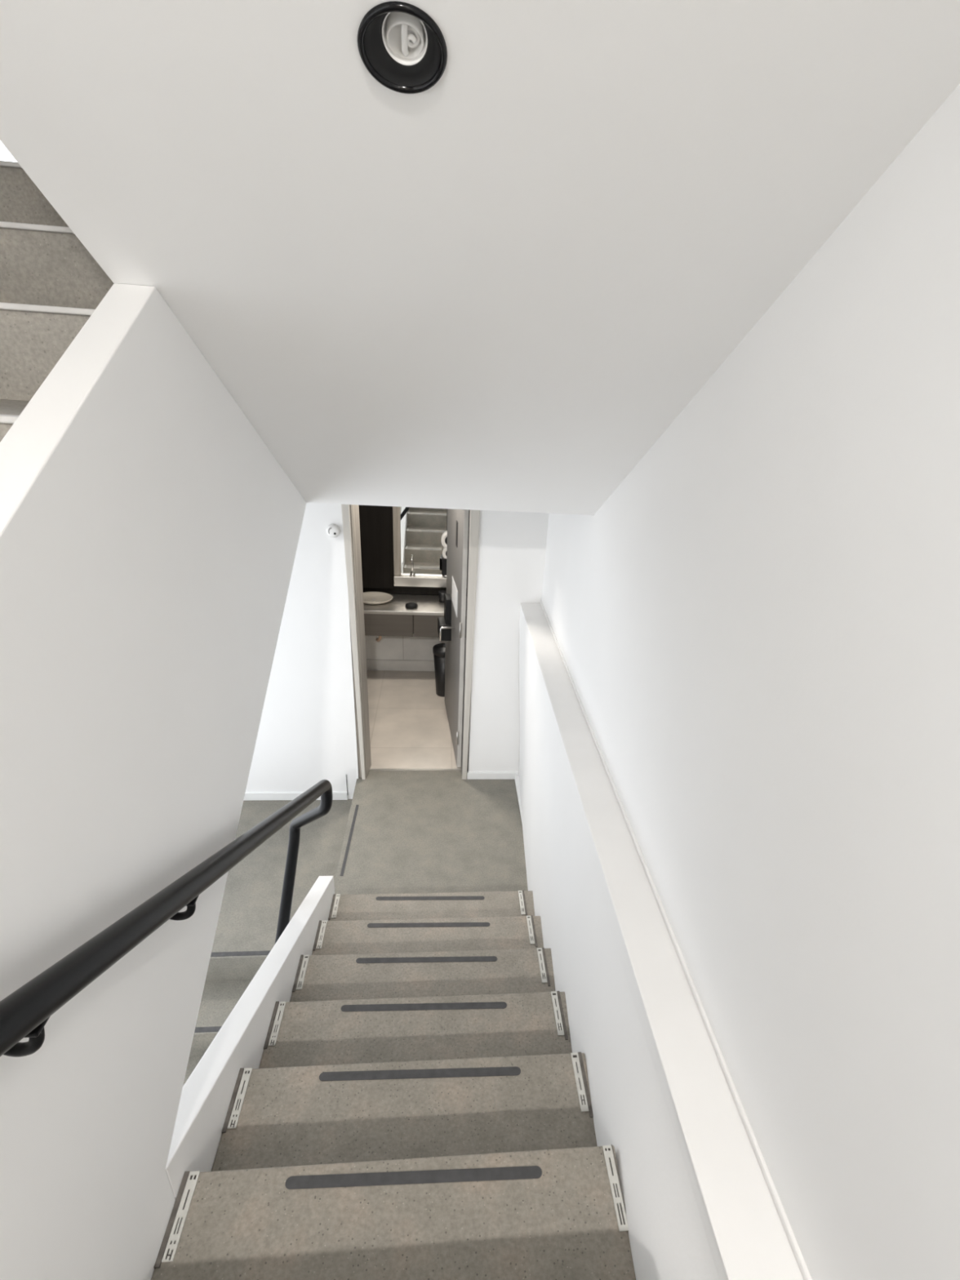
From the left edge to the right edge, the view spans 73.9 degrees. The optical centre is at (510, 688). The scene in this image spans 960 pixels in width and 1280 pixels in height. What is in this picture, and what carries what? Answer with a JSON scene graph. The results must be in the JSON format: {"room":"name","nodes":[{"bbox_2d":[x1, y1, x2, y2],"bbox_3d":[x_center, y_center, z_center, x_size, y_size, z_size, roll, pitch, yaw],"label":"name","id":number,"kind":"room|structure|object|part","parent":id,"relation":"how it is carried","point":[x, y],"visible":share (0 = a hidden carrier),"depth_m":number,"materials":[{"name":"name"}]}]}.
{"room":"stairwell","nodes":[
{"label":"stairwell","id":0,"kind":"room"},
{"bbox_2d":[0,283,306,1279],"bbox_3d":[-0.677,2.039,0.845,0.071,4.652,5.321,1,27,-6],"label":"wall","id":1,"kind":"structure","parent":0,"point":[149,532],"depth_m":1.04,"materials":[{"name":"white paint"}]},
{"bbox_2d":[0,779,332,1057],"bbox_3d":[-0.700,0.793,1.226,0.235,2.667,3.155,1,27,-6],"label":"handrail","id":2,"kind":"object","parent":1,"relation":"attached to","point":[25,1012],"visible":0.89,"depth_m":0.95,"materials":[{"name":"black metal"}]},
{"bbox_2d":[205,799,352,981],"bbox_3d":[-1.590,1.149,3.856,1.175,0.250,1.370,1,27,-6],"label":"floor","id":3,"kind":"structure","parent":0,"point":[248,917],"depth_m":3.69,"materials":[{"name":"carpet"}]},
{"bbox_2d":[182,979,252,1086],"bbox_3d":[-1.509,2.215,2.837,1.147,0.882,1.460,1,27,-6],"label":"staircase","id":4,"kind":"structure","parent":3,"relation":"attached to","point":[219,998],"depth_m":3.12,"materials":[{"name":"carpet"}]},
{"bbox_2d":[210,951,270,956],"bbox_3d":[-1.521,1.340,3.211,1.079,0.002,0.026,1,27,-6],"label":"strip","id":5,"kind":"object","parent":3,"relation":"on","point":[245,953],"visible":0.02,"depth_m":3.23,"materials":[{"name":"grey rubber"}]},
{"bbox_2d":[245,502,548,799],"bbox_3d":[-0.870,-0.791,3.694,2.520,7.300,0.109,1,27,-6],"label":"wall","id":6,"kind":"structure","parent":0,"point":[306,735],"depth_m":3.96,"materials":[{"name":"white paint"}]},
{"bbox_2d":[243,791,347,800],"bbox_3d":[-1.669,0.729,4.331,1.108,0.062,0.022,1,27,-6],"label":"baseboard","id":7,"kind":"structure","parent":6,"relation":"attached to","point":[249,796],"depth_m":4.33,"materials":[{"name":"paint"}]},
{"bbox_2d":[326,524,340,537],"bbox_3d":[-0.989,-0.879,3.559,0.075,0.075,0.034,1,27,-6],"label":"smoke detector","id":8,"kind":"object","parent":6,"relation":"attached to","point":[333,531],"visible":1,"depth_m":3.55,"materials":[{"name":"white plastic"}]},
{"bbox_2d":[341,504,479,779],"bbox_3d":[-0.652,-0.588,4.387,0.786,2.140,1.137,1,27,-6],"label":"door","id":9,"kind":"structure","parent":6,"relation":"in","point":[452,629],"depth_m":4.07,"materials":[{"name":"grey wood"}]},
{"bbox_3d":[-0.434,-0.379,4.399,0.105,0.102,0.015,-2,27,-11],"label":"handle","id":10,"kind":"part","parent":9,"relation":"part of","materials":[{"name":"silver metal"}]},
{"bbox_2d":[451,576,457,617],"bbox_3d":[-0.378,-0.630,4.343,0.002,0.177,0.350,-2,27,-11],"label":"notice","id":11,"kind":"object","parent":9,"relation":"attached to","point":[455,593],"visible":1,"depth_m":4.33,"materials":[{"name":"white paper"}]},
{"bbox_2d":[368,768,461,770],"bbox_3d":[-0.669,0.577,4.476,0.652,0.023,0.020,1,27,-6],"label":"trim","id":12,"kind":"structure","parent":6,"relation":"attached to","point":[370,769],"depth_m":4.47,"materials":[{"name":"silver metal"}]},
{"bbox_2d":[466,771,518,779],"bbox_3d":[-0.092,0.602,4.425,0.410,0.055,0.022,1,27,-6],"label":"baseboard","id":13,"kind":"structure","parent":6,"relation":"attached to","point":[470,775],"depth_m":4.41,"materials":[{"name":"paint"}]},
{"bbox_2d":[362,586,466,660],"bbox_3d":[-0.832,-1.302,5.374,2.000,2.500,0.100,1,27,-6],"label":"wall","id":14,"kind":"structure","parent":0,"point":[389,647],"depth_m":5.77,"materials":[{"name":"tile"}]},
{"bbox_2d":[358,505,394,588],"bbox_3d":[-1.354,-1.496,5.131,0.805,1.400,0.060,1,27,-6],"label":"wall panel","id":15,"kind":"object","parent":14,"relation":"attached to","point":[376,533],"visible":0.2,"depth_m":5.29,"materials":[{"name":"black wood"}]},
{"bbox_2d":[363,594,466,641],"bbox_3d":[-1.070,-0.568,5.430,1.540,0.358,0.426,1,27,-6],"label":"countertop","id":16,"kind":"structure","parent":14,"relation":"attached to","point":[392,618],"depth_m":5.24,"materials":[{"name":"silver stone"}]},
{"bbox_2d":[363,591,393,604],"bbox_3d":[-1.145,-0.755,5.355,0.320,0.033,0.272,1,27,-6],"label":"basin","id":17,"kind":"object","parent":16,"relation":"in","point":[369,597],"visible":0.79,"depth_m":5.39,"materials":[{"name":"beige ceramic"}]},
{"bbox_3d":[-1.307,-0.527,5.202,1.020,0.193,0.020,1,27,-6],"label":"panel","id":18,"kind":"part","parent":16,"relation":"part of","materials":[{"name":"grey wood"}]},
{"bbox_2d":[404,602,417,608],"bbox_3d":[-0.814,-0.691,5.269,0.104,0.038,0.072,1,27,-6],"label":"soap dish","id":19,"kind":"object","parent":16,"relation":"on","point":[410,605],"visible":1,"depth_m":5.25,"materials":[{"name":"black plastic"}]},
{"bbox_3d":[-0.540,-0.517,5.285,0.516,0.193,0.020,1,27,-6],"label":"panel","id":20,"kind":"part","parent":16,"relation":"part of","materials":[{"name":"grey wood"}]},
{"bbox_2d":[438,590,446,602],"bbox_3d":[-0.572,-0.784,5.432,0.076,0.086,0.076,1,27,-6],"label":"cup","id":21,"kind":"object","parent":16,"relation":"on","point":[441,593],"visible":0.72,"depth_m":5.41,"materials":[{"name":"black plastic"}]},
{"bbox_2d":[366,659,464,671],"bbox_3d":[-0.900,-0.211,5.865,1.980,0.105,0.010,1,27,-6],"label":"baseboard","id":22,"kind":"structure","parent":14,"relation":"attached to","point":[371,664],"depth_m":5.85,"materials":[{"name":"tile"}]},
{"bbox_2d":[393,574,466,588],"bbox_3d":[-0.620,-0.924,5.481,0.744,0.084,0.092,1,27,-6],"label":"shelf","id":23,"kind":"object","parent":14,"relation":"attached to","point":[402,580],"visible":0.52,"depth_m":5.42,"materials":[{"name":"silver metal"}]},
{"bbox_2d":[409,557,415,577],"bbox_3d":[-0.824,-1.025,5.373,0.046,0.166,0.068,1,27,-6],"label":"faucet","id":24,"kind":"object","parent":23,"relation":"on","point":[412,574],"visible":1,"depth_m":5.39,"materials":[{"name":"silver metal"}]},
{"bbox_3d":[-0.826,-1.022,5.366,0.022,0.164,0.053,1,27,-6],"label":"spout","id":25,"kind":"part","parent":24,"relation":"part of","materials":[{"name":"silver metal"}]},
{"bbox_2d":[440,531,447,577],"bbox_3d":[-0.508,-1.129,5.373,0.150,0.388,0.030,1,27,-6],"label":"dispenser","id":26,"kind":"object","parent":23,"relation":"on","point":[444,538],"visible":0.37,"depth_m":5.36,"materials":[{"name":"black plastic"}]},
{"bbox_2d":[392,506,469,576],"bbox_3d":[-0.605,-1.541,5.187,0.694,1.279,0.055,1,27,-6],"label":"mirror","id":27,"kind":"object","parent":14,"relation":"attached to","point":[418,532],"visible":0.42,"depth_m":5.31,"materials":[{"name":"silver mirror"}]},
{"bbox_3d":[-0.920,-1.545,5.153,0.060,1.278,0.055,1,27,-6],"label":"frame","id":28,"kind":"part","parent":27,"relation":"part of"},
{"bbox_2d":[333,670,528,894],"bbox_3d":[-0.757,0.553,4.676,2.050,0.165,3.037,1,27,-6],"label":"floor","id":29,"kind":"structure","parent":0,"point":[414,831],"depth_m":4.05,"materials":[{"name":"carpet"}]},
{"bbox_2d":[340,804,359,875],"bbox_3d":[-0.953,0.890,3.801,0.017,0.002,0.636,1,27,-5],"label":"strip","id":30,"kind":"object","parent":29,"relation":"on","point":[357,806],"visible":1,"depth_m":3.77,"materials":[{"name":"grey metal"}]},
{"bbox_2d":[151,875,635,1279],"bbox_3d":[-0.266,1.434,1.783,1.074,2.134,3.020,1,27,-6],"label":"staircase","id":31,"kind":"structure","parent":29,"relation":"on","point":[398,1090],"depth_m":1.61,"materials":[{"name":"carpet"}]},
{"bbox_3d":[-0.652,1.046,1.268,0.020,0.005,0.150,1,27,-6],"label":"slotted plate","id":32,"kind":"part","parent":31,"relation":"part of","materials":[{"name":"metal"}]},
{"bbox_3d":[-0.691,1.048,1.635,0.020,0.005,0.150,1,27,-6],"label":"slotted plate","id":33,"kind":"part","parent":31,"relation":"part of","materials":[{"name":"metal"}]},
{"bbox_3d":[-0.730,1.050,2.002,0.020,0.005,0.150,1,27,-6],"label":"slotted plate","id":34,"kind":"part","parent":31,"relation":"part of","materials":[{"name":"metal"}]},
{"bbox_3d":[-0.769,1.053,2.369,0.020,0.005,0.150,1,27,-6],"label":"slotted plate","id":35,"kind":"part","parent":31,"relation":"part of","materials":[{"name":"metal"}]},
{"bbox_3d":[-0.808,1.055,2.736,0.020,0.005,0.150,1,27,-6],"label":"slotted plate","id":36,"kind":"part","parent":31,"relation":"part of","materials":[{"name":"metal"}]},
{"bbox_3d":[-0.847,1.058,3.103,0.020,0.005,0.150,1,27,-6],"label":"slotted plate","id":37,"kind":"part","parent":31,"relation":"part of","materials":[{"name":"metal"}]},
{"bbox_3d":[0.058,1.072,3.196,0.020,0.005,0.158,1,27,-6],"label":"slotted plate","id":38,"kind":"part","parent":31,"relation":"part of","materials":[{"name":"metal"}]},
{"bbox_3d":[0.090,1.070,2.828,0.020,0.005,0.158,1,27,-6],"label":"slotted plate","id":39,"kind":"part","parent":31,"relation":"part of","materials":[{"name":"metal"}]},
{"bbox_3d":[0.123,1.067,2.461,0.020,0.005,0.158,1,27,-6],"label":"slotted plate","id":40,"kind":"part","parent":31,"relation":"part of","materials":[{"name":"metal"}]},
{"bbox_3d":[0.155,1.065,2.093,0.020,0.005,0.158,1,27,-6],"label":"slotted plate","id":41,"kind":"part","parent":31,"relation":"part of","materials":[{"name":"metal"}]},
{"bbox_3d":[0.187,1.062,1.725,0.020,0.005,0.158,1,27,-6],"label":"slotted plate","id":42,"kind":"part","parent":31,"relation":"part of","materials":[{"name":"metal"}]},
{"bbox_3d":[0.223,1.060,1.357,0.020,0.005,0.158,1,27,-6],"label":"slotted plate","id":43,"kind":"part","parent":31,"relation":"part of","materials":[{"name":"metal"}]},
{"bbox_2d":[432,643,445,696],"bbox_3d":[-0.567,-0.150,5.420,0.184,0.437,0.184,1,27,-6],"label":"waste bin","id":44,"kind":"object","parent":29,"relation":"on","point":[438,650],"visible":0.63,"depth_m":5.37,"materials":[{"name":"black plastic"}]},
{"bbox_2d":[0,0,959,515],"bbox_3d":[0.070,-0.625,-0.446,1.206,2.548,5.322,1,27,-6],"label":"ceiling","id":45,"kind":"structure","parent":0,"point":[497,285],"depth_m":0.92,"materials":[{"name":"paint"}]},
{"bbox_2d":[357,0,447,93],"bbox_3d":[-0.120,-0.725,0.714,0.100,0.066,0.089,1,27,-6],"label":"recessed light","id":46,"kind":"object","parent":45,"relation":"in","point":[397,54],"visible":1,"depth_m":0.72,"materials":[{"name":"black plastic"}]},
{"bbox_3d":[-0.110,-0.733,0.717,0.017,0.015,0.018,9,27,10],"label":"spiral bulb","id":47,"kind":"part","parent":46,"relation":"part of","materials":[{"name":"white glass"}]},
{"bbox_2d":[518,606,727,1279],"bbox_3d":[0.329,1.653,1.377,0.238,1.584,6.435,1,27,-6],"label":"wall","id":48,"kind":"structure","parent":0,"point":[671,1235],"depth_m":1.69,"materials":[{"name":"white paint"}]},
{"bbox_2d":[514,775,522,824],"bbox_3d":[0.107,0.888,3.913,0.045,0.030,1.205,1,27,-6],"label":"baseboard","id":49,"kind":"structure","parent":48,"relation":"attached to","point":[517,780],"depth_m":4.27,"materials":[{"name":"paint"}]},
{"bbox_2d":[520,600,812,1279],"bbox_3d":[0.417,0.946,1.023,0.138,0.007,6.435,1,27,-6],"label":"trim","id":50,"kind":"structure","parent":48,"relation":"on","point":[753,1242],"depth_m":1.39,"materials":[{"name":"white paint"}]},
{"bbox_2d":[541,83,959,1279],"bbox_3d":[0.551,0.712,0.916,0.120,7.300,6.635,1,27,-6],"label":"wall","id":51,"kind":"structure","parent":0,"point":[757,630],"depth_m":1.00,"materials":[{"name":"white paint"}]},
{"bbox_3d":[-0.817,-1.553,2.439,2.335,0.296,1.562,1,27,-6],"label":"floor","id":52,"kind":"structure","parent":0,"visible":0},
{"bbox_2d":[0,160,114,441],"bbox_3d":[-1.305,0.187,1.214,1.149,2.352,2.872,1,27,-6],"label":"staircase","id":53,"kind":"structure","parent":52,"relation":"attached to","point":[51,285],"depth_m":1.44,"materials":[{"name":"carpet"}]}
]}

